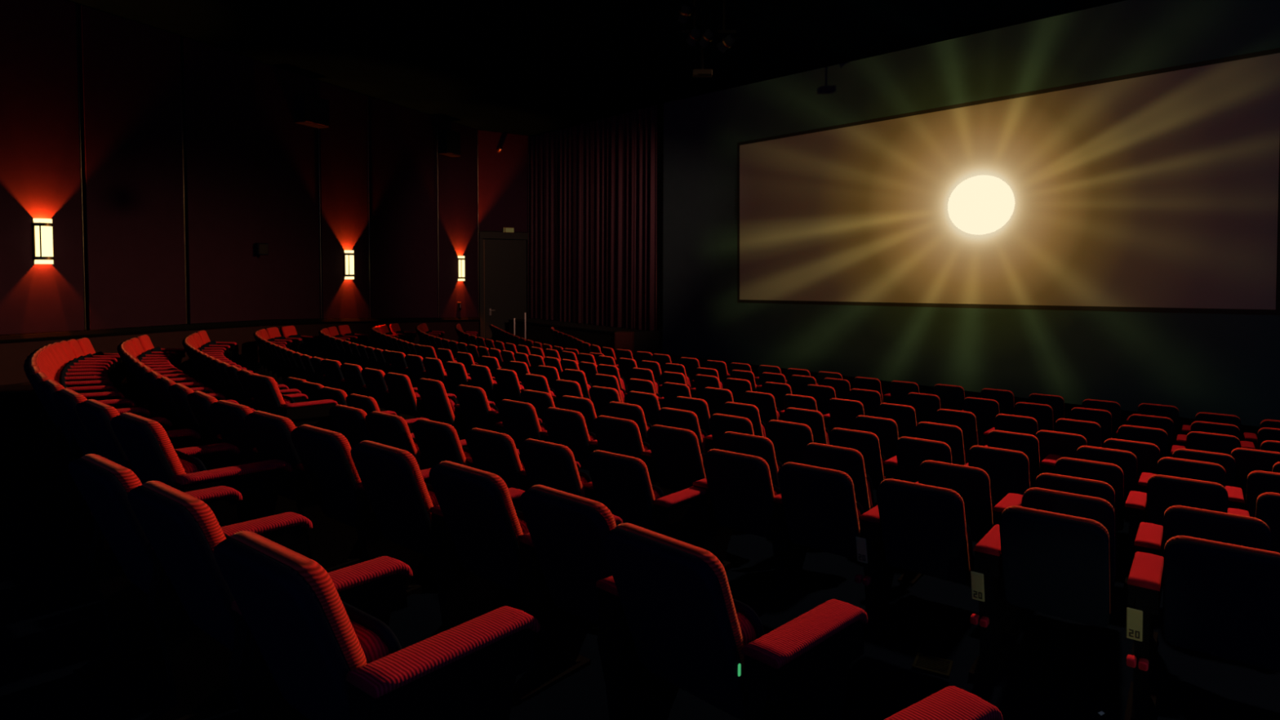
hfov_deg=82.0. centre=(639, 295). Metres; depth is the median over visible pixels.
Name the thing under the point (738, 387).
chair
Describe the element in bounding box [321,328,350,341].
chair
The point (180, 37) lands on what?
trim
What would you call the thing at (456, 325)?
chair
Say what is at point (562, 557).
chair
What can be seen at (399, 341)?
chair
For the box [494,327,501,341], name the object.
chair
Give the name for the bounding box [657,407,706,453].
chair
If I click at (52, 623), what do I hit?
floor
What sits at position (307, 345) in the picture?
chair
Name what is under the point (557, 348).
chair
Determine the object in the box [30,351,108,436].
chair
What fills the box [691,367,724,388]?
chair
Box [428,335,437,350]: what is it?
chair
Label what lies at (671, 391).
chair
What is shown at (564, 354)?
chair
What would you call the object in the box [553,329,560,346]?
chair
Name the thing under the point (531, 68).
ceiling
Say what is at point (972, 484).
chair
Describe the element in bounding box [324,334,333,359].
chair
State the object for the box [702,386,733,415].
chair
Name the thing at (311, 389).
chair
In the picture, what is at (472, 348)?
chair
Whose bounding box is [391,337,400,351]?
chair
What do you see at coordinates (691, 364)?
chair
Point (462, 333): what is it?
chair
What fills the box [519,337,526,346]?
chair
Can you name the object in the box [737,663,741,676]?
marker light
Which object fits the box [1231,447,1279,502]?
chair
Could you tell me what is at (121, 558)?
chair
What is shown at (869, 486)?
seat cushion
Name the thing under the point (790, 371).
chair
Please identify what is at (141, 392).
chair
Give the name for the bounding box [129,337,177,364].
chair
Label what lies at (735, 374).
chair
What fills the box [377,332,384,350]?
chair
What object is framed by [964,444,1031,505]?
chair
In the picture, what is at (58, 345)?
chair
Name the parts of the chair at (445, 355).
backrest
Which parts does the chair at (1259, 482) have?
armrest, backrest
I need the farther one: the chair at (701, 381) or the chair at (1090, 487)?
the chair at (701, 381)
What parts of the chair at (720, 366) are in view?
backrest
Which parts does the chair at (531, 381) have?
backrest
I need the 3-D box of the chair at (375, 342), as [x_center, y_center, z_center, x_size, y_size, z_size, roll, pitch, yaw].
[-8.063,1.552,23.177,0.726,1.035,0.627,-1,3,-25]
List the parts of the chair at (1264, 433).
armrest, backrest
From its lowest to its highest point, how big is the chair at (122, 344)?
1.035 m
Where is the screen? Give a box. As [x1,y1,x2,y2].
[737,48,1279,315]
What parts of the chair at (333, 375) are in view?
backrest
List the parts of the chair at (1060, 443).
backrest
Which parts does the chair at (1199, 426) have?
armrest, backrest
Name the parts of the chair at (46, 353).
backrest, armrest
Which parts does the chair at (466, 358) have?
backrest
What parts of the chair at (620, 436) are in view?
armrest, backrest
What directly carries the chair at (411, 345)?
on the floor
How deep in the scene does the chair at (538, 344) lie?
20.63 m
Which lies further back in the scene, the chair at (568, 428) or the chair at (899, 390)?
the chair at (899, 390)
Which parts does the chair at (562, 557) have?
armrest, backrest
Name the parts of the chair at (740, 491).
armrest, backrest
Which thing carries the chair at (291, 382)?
on the floor
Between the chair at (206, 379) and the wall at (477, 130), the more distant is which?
the wall at (477, 130)
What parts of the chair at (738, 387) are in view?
backrest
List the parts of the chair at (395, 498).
armrest, backrest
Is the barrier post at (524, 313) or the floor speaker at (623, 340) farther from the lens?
the barrier post at (524, 313)
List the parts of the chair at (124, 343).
backrest, armrest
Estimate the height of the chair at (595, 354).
1.035 m
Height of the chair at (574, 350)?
1.035 m
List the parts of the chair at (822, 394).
backrest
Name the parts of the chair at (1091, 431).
backrest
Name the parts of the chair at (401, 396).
backrest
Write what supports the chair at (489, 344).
on the floor
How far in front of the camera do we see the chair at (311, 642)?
2.10 m
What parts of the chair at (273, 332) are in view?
backrest, armrest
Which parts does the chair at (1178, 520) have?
armrest, backrest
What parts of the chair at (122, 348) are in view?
armrest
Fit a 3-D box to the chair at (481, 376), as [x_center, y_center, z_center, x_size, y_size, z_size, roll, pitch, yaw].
[-2.788,1.754,13.578,0.656,1.035,0.726,2,3,37]
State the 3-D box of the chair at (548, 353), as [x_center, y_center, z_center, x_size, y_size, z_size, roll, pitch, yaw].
[-2.024,1.823,18.442,0.726,1.035,0.654,-2,3,-43]
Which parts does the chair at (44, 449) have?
backrest, armrest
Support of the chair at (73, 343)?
on the floor
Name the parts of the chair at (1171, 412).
backrest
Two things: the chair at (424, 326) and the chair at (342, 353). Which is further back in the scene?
the chair at (424, 326)
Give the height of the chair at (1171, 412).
1.035 m
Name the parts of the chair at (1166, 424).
backrest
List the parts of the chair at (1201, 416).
armrest, backrest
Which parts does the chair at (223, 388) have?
backrest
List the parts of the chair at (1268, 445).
backrest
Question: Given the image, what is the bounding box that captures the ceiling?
[66,0,1124,136]
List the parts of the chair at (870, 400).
backrest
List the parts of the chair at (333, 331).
backrest, armrest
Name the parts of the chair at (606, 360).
backrest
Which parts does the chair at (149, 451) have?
backrest, armrest, armrest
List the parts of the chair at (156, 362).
armrest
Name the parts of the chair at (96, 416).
backrest, armrest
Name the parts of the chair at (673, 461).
armrest, backrest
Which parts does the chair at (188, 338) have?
backrest, armrest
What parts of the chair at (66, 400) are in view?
backrest, armrest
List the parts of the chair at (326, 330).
backrest, armrest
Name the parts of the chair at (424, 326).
backrest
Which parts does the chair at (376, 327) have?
backrest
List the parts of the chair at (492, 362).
backrest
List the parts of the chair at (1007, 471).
backrest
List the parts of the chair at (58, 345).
backrest, armrest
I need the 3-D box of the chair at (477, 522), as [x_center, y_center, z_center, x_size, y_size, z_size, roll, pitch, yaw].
[-0.695,1.324,3.811,0.656,1.035,0.726,2,3,39]
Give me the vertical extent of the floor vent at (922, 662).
0.012 m
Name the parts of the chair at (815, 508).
armrest, backrest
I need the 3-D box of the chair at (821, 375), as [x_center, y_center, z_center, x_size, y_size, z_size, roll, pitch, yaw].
[3.853,2.004,14.798,0.656,1.035,0.726,2,3,37]
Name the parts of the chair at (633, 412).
backrest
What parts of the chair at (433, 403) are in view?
armrest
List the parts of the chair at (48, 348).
backrest, armrest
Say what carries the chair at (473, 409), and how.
on the floor
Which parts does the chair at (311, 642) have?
backrest, armrest, armrest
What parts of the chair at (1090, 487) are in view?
backrest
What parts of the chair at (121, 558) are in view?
backrest, armrest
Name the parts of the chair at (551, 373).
backrest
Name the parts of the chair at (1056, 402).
backrest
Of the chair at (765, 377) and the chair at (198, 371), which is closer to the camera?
the chair at (198, 371)
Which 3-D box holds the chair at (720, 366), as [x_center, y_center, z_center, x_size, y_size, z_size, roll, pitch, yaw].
[1.786,1.931,16.515,0.656,1.035,0.726,2,3,37]
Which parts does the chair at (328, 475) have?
armrest, backrest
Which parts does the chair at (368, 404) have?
backrest, armrest, armrest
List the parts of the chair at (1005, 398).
backrest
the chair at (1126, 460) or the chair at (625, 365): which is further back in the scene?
the chair at (625, 365)
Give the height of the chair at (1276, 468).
1.035 m
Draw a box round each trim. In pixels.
[0,317,479,342]
[75,4,86,329]
[179,36,186,324]
[317,80,321,318]
[367,96,370,318]
[436,117,439,317]
[477,129,479,317]
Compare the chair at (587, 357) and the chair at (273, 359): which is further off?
the chair at (587, 357)
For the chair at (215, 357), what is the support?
on the floor
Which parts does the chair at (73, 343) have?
backrest, armrest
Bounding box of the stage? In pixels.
[508,318,658,355]
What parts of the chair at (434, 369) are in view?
backrest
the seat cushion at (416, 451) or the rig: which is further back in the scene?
the rig
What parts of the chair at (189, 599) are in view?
backrest, armrest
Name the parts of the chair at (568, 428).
armrest, backrest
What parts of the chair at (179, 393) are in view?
backrest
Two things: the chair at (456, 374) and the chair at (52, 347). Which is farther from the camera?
the chair at (456, 374)
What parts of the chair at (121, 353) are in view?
armrest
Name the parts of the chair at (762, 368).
backrest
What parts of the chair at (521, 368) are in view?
backrest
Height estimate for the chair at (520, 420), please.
1.035 m
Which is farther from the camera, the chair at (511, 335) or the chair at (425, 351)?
the chair at (511, 335)
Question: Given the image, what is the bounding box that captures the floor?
[0,337,1279,719]
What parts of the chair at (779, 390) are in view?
backrest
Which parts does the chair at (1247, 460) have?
backrest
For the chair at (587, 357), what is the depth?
17.15 m
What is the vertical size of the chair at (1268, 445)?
1.035 m
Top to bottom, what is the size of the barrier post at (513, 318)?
1.196 m
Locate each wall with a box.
[0,0,479,385]
[476,129,530,295]
[533,102,663,353]
[662,0,1279,426]
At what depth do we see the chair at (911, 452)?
7.13 m
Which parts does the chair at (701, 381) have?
backrest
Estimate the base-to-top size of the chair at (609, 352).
1.035 m
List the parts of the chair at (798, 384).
backrest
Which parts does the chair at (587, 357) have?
backrest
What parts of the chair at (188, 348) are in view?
armrest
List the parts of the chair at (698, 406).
backrest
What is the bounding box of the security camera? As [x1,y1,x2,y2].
[496,146,502,152]
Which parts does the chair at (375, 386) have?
backrest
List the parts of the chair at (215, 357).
armrest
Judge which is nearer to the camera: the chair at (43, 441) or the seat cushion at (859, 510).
the seat cushion at (859, 510)
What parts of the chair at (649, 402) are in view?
backrest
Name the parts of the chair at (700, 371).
backrest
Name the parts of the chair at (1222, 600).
number plate, armrest, backrest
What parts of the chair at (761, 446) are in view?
backrest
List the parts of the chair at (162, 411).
backrest, armrest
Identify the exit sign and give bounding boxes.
[502,226,514,233]
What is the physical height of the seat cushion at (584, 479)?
0.357 m
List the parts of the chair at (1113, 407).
backrest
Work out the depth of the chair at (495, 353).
17.81 m
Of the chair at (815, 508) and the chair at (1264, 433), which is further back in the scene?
the chair at (1264, 433)
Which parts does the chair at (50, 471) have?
backrest, armrest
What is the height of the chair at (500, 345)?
1.035 m
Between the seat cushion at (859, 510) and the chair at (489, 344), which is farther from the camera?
the chair at (489, 344)
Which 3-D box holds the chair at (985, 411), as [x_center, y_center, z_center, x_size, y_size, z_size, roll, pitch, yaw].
[5.377,2.084,11.652,0.656,1.035,0.726,2,3,37]
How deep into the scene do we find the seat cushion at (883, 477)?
7.44 m
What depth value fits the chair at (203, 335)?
17.32 m
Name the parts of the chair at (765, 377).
backrest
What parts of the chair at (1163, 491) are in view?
armrest, backrest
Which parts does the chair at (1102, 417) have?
backrest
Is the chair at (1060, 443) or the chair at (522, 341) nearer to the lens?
the chair at (1060, 443)
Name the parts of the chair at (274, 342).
backrest, armrest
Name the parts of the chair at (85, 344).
backrest, armrest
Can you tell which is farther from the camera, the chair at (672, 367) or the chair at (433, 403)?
the chair at (672, 367)
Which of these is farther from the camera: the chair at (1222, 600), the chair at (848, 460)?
the chair at (848, 460)
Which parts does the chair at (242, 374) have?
backrest, armrest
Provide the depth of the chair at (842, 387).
13.44 m
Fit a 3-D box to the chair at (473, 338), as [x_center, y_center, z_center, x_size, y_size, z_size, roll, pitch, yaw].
[-4.728,1.685,22.124,0.726,1.035,0.654,-1,3,-29]
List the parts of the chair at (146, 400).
backrest, armrest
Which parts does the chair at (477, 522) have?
armrest, backrest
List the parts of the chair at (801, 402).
backrest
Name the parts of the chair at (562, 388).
backrest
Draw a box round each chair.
[23,360,117,466]
[24,356,113,454]
[24,365,124,479]
[26,353,110,445]
[28,372,135,493]
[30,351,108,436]
[34,348,108,429]
[37,379,151,512]
[38,346,108,369]
[44,343,110,367]
[51,342,113,371]
[52,388,172,533]
[57,340,117,377]
[66,338,123,382]
[68,453,242,684]
[75,337,126,387]
[75,399,200,559]
[111,412,293,525]
[116,346,171,407]
[117,343,170,399]
[117,347,174,407]
[119,342,170,399]
[119,350,177,407]
[121,352,183,407]
[122,339,173,395]
[124,355,189,407]
[127,358,196,417]
[127,480,312,719]
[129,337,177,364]
[132,361,204,417]
[136,334,186,369]
[137,365,214,417]
[144,370,226,418]
[154,376,239,431]
[168,382,255,446]
[182,338,223,360]
[182,340,224,366]
[182,342,226,377]
[183,337,224,352]
[184,343,228,378]
[185,334,226,355]
[186,345,232,382]
[186,391,220,445]
[188,347,236,382]
[189,333,230,356]
[191,349,241,383]
[195,329,236,359]
[195,351,247,386]
[200,353,253,393]
[204,355,258,393]
[208,400,297,465]
[210,359,227,399]
[213,530,540,719]
[217,361,278,400]
[226,365,288,405]
[236,368,301,408]
[244,410,302,515]
[245,373,337,429]
[253,330,286,369]
[253,333,285,373]
[253,335,287,375]
[257,337,289,376]
[258,328,292,348]
[260,339,272,377]
[265,327,302,352]
[265,341,278,383]
[270,343,283,384]
[275,345,286,389]
[280,325,317,355]
[280,347,292,377]
[284,377,307,391]
[286,350,298,377]
[290,424,361,573]
[293,351,306,379]
[298,381,324,401]
[300,354,315,382]
[310,356,324,385]
[318,331,325,359]
[318,386,347,431]
[320,333,328,359]
[320,359,344,389]
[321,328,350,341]
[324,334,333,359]
[327,326,357,342]
[328,336,339,360]
[328,404,373,448]
[335,338,346,364]
[337,324,368,346]
[340,363,365,395]
[342,340,353,364]
[345,393,430,433]
[349,342,361,365]
[351,440,439,596]
[357,344,369,369]
[360,368,388,411]
[364,411,420,466]
[365,346,377,368]
[371,328,377,348]
[372,325,398,337]
[373,330,380,348]
[373,348,386,373]
[377,324,405,340]
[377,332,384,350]
[381,333,389,351]
[382,350,391,373]
[383,372,420,419]
[386,335,395,351]
[387,351,407,374]
[388,323,417,343]
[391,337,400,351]
[396,338,405,355]
[402,341,411,355]
[404,354,425,387]
[408,342,417,355]
[411,418,471,470]
[413,344,421,355]
[416,325,439,336]
[416,328,421,344]
[416,377,457,424]
[417,324,440,337]
[417,330,423,345]
[418,345,437,359]
[420,332,427,346]
[422,323,444,337]
[422,357,446,384]
[423,333,431,346]
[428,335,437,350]
[429,460,528,637]
[434,337,444,348]
[435,348,457,368]
[440,338,451,351]
[443,361,471,404]
[448,340,459,358]
[453,384,502,439]
[454,324,476,334]
[454,351,479,373]
[455,323,477,336]
[455,328,460,342]
[457,329,463,342]
[457,342,468,352]
[460,331,466,343]
[464,333,471,344]
[465,427,524,488]
[466,344,479,363]
[466,364,496,400]
[469,334,478,346]
[475,337,486,346]
[476,346,489,365]
[479,355,503,400]
[484,338,495,348]
[488,347,502,367]
[489,324,495,341]
[492,325,497,341]
[492,368,524,408]
[493,340,505,351]
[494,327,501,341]
[495,399,546,448]
[497,328,504,342]
[500,350,515,369]
[501,330,507,343]
[503,342,517,353]
[505,332,511,343]
[507,360,533,382]
[509,333,516,346]
[512,484,622,702]
[513,335,520,345]
[513,352,530,371]
[515,344,530,355]
[518,438,591,497]
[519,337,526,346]
[520,373,555,401]
[520,389,556,422]
[525,339,533,348]
[528,346,545,358]
[528,354,545,374]
[533,342,544,353]
[535,364,563,390]
[539,407,596,470]
[542,343,551,356]
[543,348,561,360]
[543,356,562,377]
[550,328,556,346]
[551,346,563,358]
[551,379,587,408]
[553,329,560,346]
[558,332,565,349]
[558,395,598,470]
[560,351,579,364]
[560,359,579,378]
[562,347,578,360]
[562,368,592,399]
[563,333,571,348]
[568,335,576,349]
[573,337,580,353]
[577,339,585,353]
[577,353,598,366]
[577,361,598,386]
[582,342,591,353]
[583,449,711,546]
[587,352,618,366]
[587,415,650,459]
[588,386,621,416]
[590,344,601,353]
[592,373,625,403]
[595,522,867,719]
[596,355,618,369]
[596,364,627,393]
[600,346,616,359]
[605,401,652,444]
[614,349,635,364]
[617,357,637,391]
[623,377,660,403]
[626,391,660,425]
[627,367,658,394]
[634,351,652,368]
[640,360,662,385]
[640,424,706,496]
[651,353,671,372]
[657,371,691,397]
[657,382,691,408]
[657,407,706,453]
[660,363,692,388]
[673,395,711,435]
[679,356,700,382]
[689,374,721,399]
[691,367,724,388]
[692,448,780,571]
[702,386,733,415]
[704,413,754,453]
[705,360,729,388]
[719,431,782,533]
[721,401,767,437]
[724,377,751,403]
[726,362,755,378]
[729,369,758,391]
[742,391,781,424]
[754,364,781,385]
[756,372,786,392]
[762,382,791,410]
[763,462,864,607]
[765,419,813,464]
[780,394,817,421]
[783,407,829,444]
[786,368,810,386]
[789,374,816,395]
[803,442,875,551]
[805,384,835,414]
[816,371,842,385]
[822,377,850,399]
[822,398,864,431]
[828,427,885,489]
[848,388,881,417]
[853,377,884,403]
[853,414,899,460]
[854,478,973,633]
[877,402,918,437]
[883,380,919,404]
[883,436,951,482]
[884,685,1003,719]
[897,460,1022,586]
[906,392,941,422]
[915,421,967,465]
[933,383,964,410]
[935,408,979,454]
[962,396,999,455]
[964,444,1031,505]
[968,505,1111,684]
[979,388,1014,444]
[983,413,1038,444]
[984,430,1062,487]
[1002,487,1115,635]
[1013,401,1054,431]
[1020,472,1115,537]
[1028,393,1065,426]
[1035,430,1086,462]
[1054,417,1102,447]
[1054,457,1124,531]
[1070,407,1112,447]
[1075,445,1137,509]
[1081,399,1120,438]
[1102,438,1159,491]
[1115,413,1173,457]
[1117,424,1167,458]
[1122,474,1228,595]
[1124,535,1279,719]
[1126,403,1178,444]
[1131,505,1271,662]
[1137,457,1226,522]
[1170,431,1240,457]
[1172,448,1235,486]
[1176,421,1239,448]
[1182,412,1240,435]
[1225,470,1279,517]
[1227,492,1279,552]
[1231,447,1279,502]
[1240,427,1279,449]
[1243,419,1279,449]
[1244,440,1279,510]
[1272,461,1279,473]
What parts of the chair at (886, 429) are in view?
backrest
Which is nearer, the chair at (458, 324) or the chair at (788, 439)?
the chair at (788, 439)
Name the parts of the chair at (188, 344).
armrest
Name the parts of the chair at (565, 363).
backrest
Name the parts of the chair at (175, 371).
armrest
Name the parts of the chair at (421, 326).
backrest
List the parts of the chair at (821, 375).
backrest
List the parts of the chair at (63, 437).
backrest, armrest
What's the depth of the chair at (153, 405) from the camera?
7.85 m
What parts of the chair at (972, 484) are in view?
backrest, armrest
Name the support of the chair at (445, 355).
on the floor
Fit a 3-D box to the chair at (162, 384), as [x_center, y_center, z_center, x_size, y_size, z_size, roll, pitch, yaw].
[-4.114,1.257,6.936,0.726,1.035,0.656,-2,3,-41]
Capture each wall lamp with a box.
[31,217,54,263]
[343,250,355,279]
[457,256,465,280]
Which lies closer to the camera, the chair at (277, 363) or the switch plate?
the chair at (277, 363)
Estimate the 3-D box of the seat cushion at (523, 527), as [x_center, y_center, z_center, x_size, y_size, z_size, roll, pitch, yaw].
[-0.678,1.258,3.712,0.480,0.357,0.196,2,3,39]
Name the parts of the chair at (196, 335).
backrest, armrest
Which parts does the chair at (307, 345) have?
backrest, armrest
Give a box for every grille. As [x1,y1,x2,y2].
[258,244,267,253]
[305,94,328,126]
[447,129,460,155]
[615,333,631,351]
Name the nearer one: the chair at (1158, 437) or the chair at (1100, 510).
the chair at (1100, 510)
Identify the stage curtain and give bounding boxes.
[528,105,657,330]
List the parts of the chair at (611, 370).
backrest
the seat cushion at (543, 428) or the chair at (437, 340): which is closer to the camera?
the seat cushion at (543, 428)
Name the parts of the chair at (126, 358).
backrest, armrest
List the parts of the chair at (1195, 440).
armrest, backrest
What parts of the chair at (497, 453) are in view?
armrest, backrest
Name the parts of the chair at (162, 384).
backrest, armrest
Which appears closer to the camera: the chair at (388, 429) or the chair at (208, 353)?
the chair at (388, 429)
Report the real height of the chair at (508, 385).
1.035 m
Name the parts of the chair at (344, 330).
backrest, armrest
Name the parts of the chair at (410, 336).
backrest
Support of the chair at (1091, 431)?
on the floor
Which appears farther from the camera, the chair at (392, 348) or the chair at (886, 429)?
the chair at (392, 348)
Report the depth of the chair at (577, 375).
13.39 m
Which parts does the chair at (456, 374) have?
backrest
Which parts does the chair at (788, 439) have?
backrest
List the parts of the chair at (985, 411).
backrest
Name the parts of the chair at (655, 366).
backrest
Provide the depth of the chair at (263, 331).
19.43 m
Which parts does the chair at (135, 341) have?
backrest, armrest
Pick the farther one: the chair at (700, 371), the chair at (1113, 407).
the chair at (700, 371)
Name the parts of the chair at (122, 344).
backrest, armrest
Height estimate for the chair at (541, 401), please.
1.035 m
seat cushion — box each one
[54,377,59,382]
[178,457,199,473]
[283,398,291,404]
[350,619,391,662]
[413,442,420,456]
[427,490,439,506]
[448,398,454,423]
[463,451,471,462]
[518,518,528,534]
[540,425,546,431]
[579,475,587,491]
[620,377,626,393]
[620,390,624,403]
[653,489,660,499]
[701,432,706,452]
[736,611,756,644]
[761,424,766,437]
[825,431,829,444]
[857,508,861,524]
[866,479,872,509]
[881,458,885,479]
[966,532,971,577]
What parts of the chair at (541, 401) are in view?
backrest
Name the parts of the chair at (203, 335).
backrest, armrest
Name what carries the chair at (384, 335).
on the floor
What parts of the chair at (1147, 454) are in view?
backrest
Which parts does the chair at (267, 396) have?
backrest, armrest, armrest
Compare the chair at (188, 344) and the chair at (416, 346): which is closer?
the chair at (188, 344)
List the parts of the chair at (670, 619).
armrest, backrest, armrest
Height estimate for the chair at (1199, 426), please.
1.035 m
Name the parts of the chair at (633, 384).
backrest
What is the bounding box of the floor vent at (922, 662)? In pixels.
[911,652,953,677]
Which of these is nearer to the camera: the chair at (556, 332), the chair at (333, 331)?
the chair at (333, 331)
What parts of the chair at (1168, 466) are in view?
armrest, backrest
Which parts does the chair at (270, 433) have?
armrest, backrest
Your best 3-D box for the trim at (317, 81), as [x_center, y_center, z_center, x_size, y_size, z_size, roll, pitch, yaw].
[-10.160,-3.032,23.349,0.036,7.509,0.035,0,2,0]
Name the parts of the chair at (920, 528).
number plate, armrest, backrest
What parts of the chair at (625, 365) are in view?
backrest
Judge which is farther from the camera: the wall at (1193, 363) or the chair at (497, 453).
the wall at (1193, 363)
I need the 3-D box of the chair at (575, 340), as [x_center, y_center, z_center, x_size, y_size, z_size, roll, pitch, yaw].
[-1.582,1.737,21.522,0.726,1.035,0.654,-1,2,-16]
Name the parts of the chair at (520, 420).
armrest, backrest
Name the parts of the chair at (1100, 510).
backrest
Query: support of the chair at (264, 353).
on the floor
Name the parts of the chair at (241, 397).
backrest, armrest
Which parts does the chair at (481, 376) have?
backrest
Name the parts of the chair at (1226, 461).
backrest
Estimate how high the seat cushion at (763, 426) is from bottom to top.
0.357 m
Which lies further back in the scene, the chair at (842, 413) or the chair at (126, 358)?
the chair at (842, 413)
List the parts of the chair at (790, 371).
backrest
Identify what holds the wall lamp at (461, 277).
attached to the wall at (251, 171)
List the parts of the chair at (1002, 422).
armrest, backrest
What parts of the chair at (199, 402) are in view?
backrest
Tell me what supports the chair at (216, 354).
on the floor
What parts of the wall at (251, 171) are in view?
wall panel, wall panel, wall panel, wall panel, wall panel, wall panel, wall panel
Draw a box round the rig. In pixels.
[677,0,736,77]
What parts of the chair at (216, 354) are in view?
armrest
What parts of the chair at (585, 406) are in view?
backrest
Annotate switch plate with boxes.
[457,302,461,311]
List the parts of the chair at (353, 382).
backrest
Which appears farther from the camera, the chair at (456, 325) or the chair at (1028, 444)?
the chair at (456, 325)
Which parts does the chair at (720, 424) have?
armrest, backrest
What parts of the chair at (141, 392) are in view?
backrest, armrest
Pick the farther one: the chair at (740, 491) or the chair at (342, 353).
the chair at (342, 353)
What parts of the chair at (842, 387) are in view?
backrest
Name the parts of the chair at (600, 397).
backrest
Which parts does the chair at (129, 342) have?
backrest, armrest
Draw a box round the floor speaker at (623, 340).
[614,331,634,355]
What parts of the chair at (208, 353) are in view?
armrest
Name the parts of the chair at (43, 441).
backrest, armrest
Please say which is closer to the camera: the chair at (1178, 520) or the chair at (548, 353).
the chair at (1178, 520)
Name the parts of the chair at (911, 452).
armrest, backrest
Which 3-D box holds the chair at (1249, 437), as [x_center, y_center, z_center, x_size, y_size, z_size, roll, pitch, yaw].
[8.775,2.186,10.176,0.656,1.035,0.726,2,3,37]
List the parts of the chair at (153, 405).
backrest, armrest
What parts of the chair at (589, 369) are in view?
backrest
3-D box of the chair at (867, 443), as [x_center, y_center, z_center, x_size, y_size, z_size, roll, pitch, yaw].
[2.275,1.859,7.730,0.656,1.035,0.726,2,3,37]
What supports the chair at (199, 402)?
on the floor
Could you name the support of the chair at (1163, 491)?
on the floor
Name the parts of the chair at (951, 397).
backrest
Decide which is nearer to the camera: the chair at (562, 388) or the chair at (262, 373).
the chair at (562, 388)
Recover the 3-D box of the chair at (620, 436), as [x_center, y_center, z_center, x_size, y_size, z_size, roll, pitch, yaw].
[-0.109,1.652,7.224,0.656,1.035,0.726,2,3,37]
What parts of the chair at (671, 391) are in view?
backrest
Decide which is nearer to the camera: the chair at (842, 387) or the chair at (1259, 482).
the chair at (1259, 482)
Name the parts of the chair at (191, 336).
backrest, armrest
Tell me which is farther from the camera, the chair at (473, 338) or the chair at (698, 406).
the chair at (473, 338)
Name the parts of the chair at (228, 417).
backrest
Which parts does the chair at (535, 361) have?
backrest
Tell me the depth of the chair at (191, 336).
16.03 m
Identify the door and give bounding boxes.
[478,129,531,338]
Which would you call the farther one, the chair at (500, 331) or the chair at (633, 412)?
the chair at (500, 331)
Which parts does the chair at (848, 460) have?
backrest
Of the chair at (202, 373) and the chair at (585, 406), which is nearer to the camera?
the chair at (585, 406)
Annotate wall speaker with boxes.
[293,93,328,128]
[437,128,460,156]
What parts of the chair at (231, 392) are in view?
backrest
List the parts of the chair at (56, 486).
backrest, armrest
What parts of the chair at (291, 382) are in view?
backrest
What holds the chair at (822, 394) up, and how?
on the floor
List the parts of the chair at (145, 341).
backrest, armrest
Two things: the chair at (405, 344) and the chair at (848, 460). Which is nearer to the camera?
the chair at (848, 460)
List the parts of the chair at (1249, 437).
armrest, backrest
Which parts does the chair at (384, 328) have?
backrest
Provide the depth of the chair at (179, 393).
6.09 m
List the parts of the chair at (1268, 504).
armrest, backrest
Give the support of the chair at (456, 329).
on the floor
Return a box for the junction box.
[253,243,268,255]
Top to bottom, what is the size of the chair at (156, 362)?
1.035 m
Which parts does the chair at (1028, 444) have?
backrest, armrest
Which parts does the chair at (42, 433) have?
backrest, armrest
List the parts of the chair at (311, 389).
backrest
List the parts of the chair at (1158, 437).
backrest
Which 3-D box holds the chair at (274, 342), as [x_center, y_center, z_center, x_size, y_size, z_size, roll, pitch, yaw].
[-9.487,1.413,18.908,0.726,1.035,0.626,-1,2,-22]
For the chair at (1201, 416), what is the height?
1.035 m
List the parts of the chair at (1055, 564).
number plate, armrest, backrest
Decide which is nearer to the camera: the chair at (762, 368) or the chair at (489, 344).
the chair at (762, 368)
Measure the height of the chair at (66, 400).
1.035 m
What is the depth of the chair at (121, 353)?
10.61 m
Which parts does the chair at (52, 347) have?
backrest, armrest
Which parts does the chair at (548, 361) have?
backrest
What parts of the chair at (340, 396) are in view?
backrest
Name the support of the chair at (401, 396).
on the floor
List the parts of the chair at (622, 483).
armrest, backrest, armrest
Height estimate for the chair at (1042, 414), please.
1.035 m
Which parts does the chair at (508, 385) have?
backrest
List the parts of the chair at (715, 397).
backrest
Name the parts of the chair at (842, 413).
armrest, backrest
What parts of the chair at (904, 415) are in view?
backrest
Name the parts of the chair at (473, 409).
backrest, armrest, armrest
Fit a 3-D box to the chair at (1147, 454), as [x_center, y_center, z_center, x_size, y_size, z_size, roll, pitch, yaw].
[5.386,2.058,8.186,0.653,1.035,0.726,2,3,37]
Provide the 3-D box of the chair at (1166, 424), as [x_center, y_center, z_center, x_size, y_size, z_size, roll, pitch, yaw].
[7.106,2.142,10.367,0.656,1.035,0.726,2,3,37]
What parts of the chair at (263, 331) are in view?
backrest, armrest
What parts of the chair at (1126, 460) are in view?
backrest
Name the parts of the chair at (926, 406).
backrest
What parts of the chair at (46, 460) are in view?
backrest, armrest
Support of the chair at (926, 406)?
on the floor
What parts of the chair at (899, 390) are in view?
backrest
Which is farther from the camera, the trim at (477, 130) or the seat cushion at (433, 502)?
the trim at (477, 130)
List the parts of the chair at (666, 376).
backrest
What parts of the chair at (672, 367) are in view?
backrest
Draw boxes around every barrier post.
[513,318,515,335]
[524,312,526,338]
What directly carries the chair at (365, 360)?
on the floor
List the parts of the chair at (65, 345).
backrest, armrest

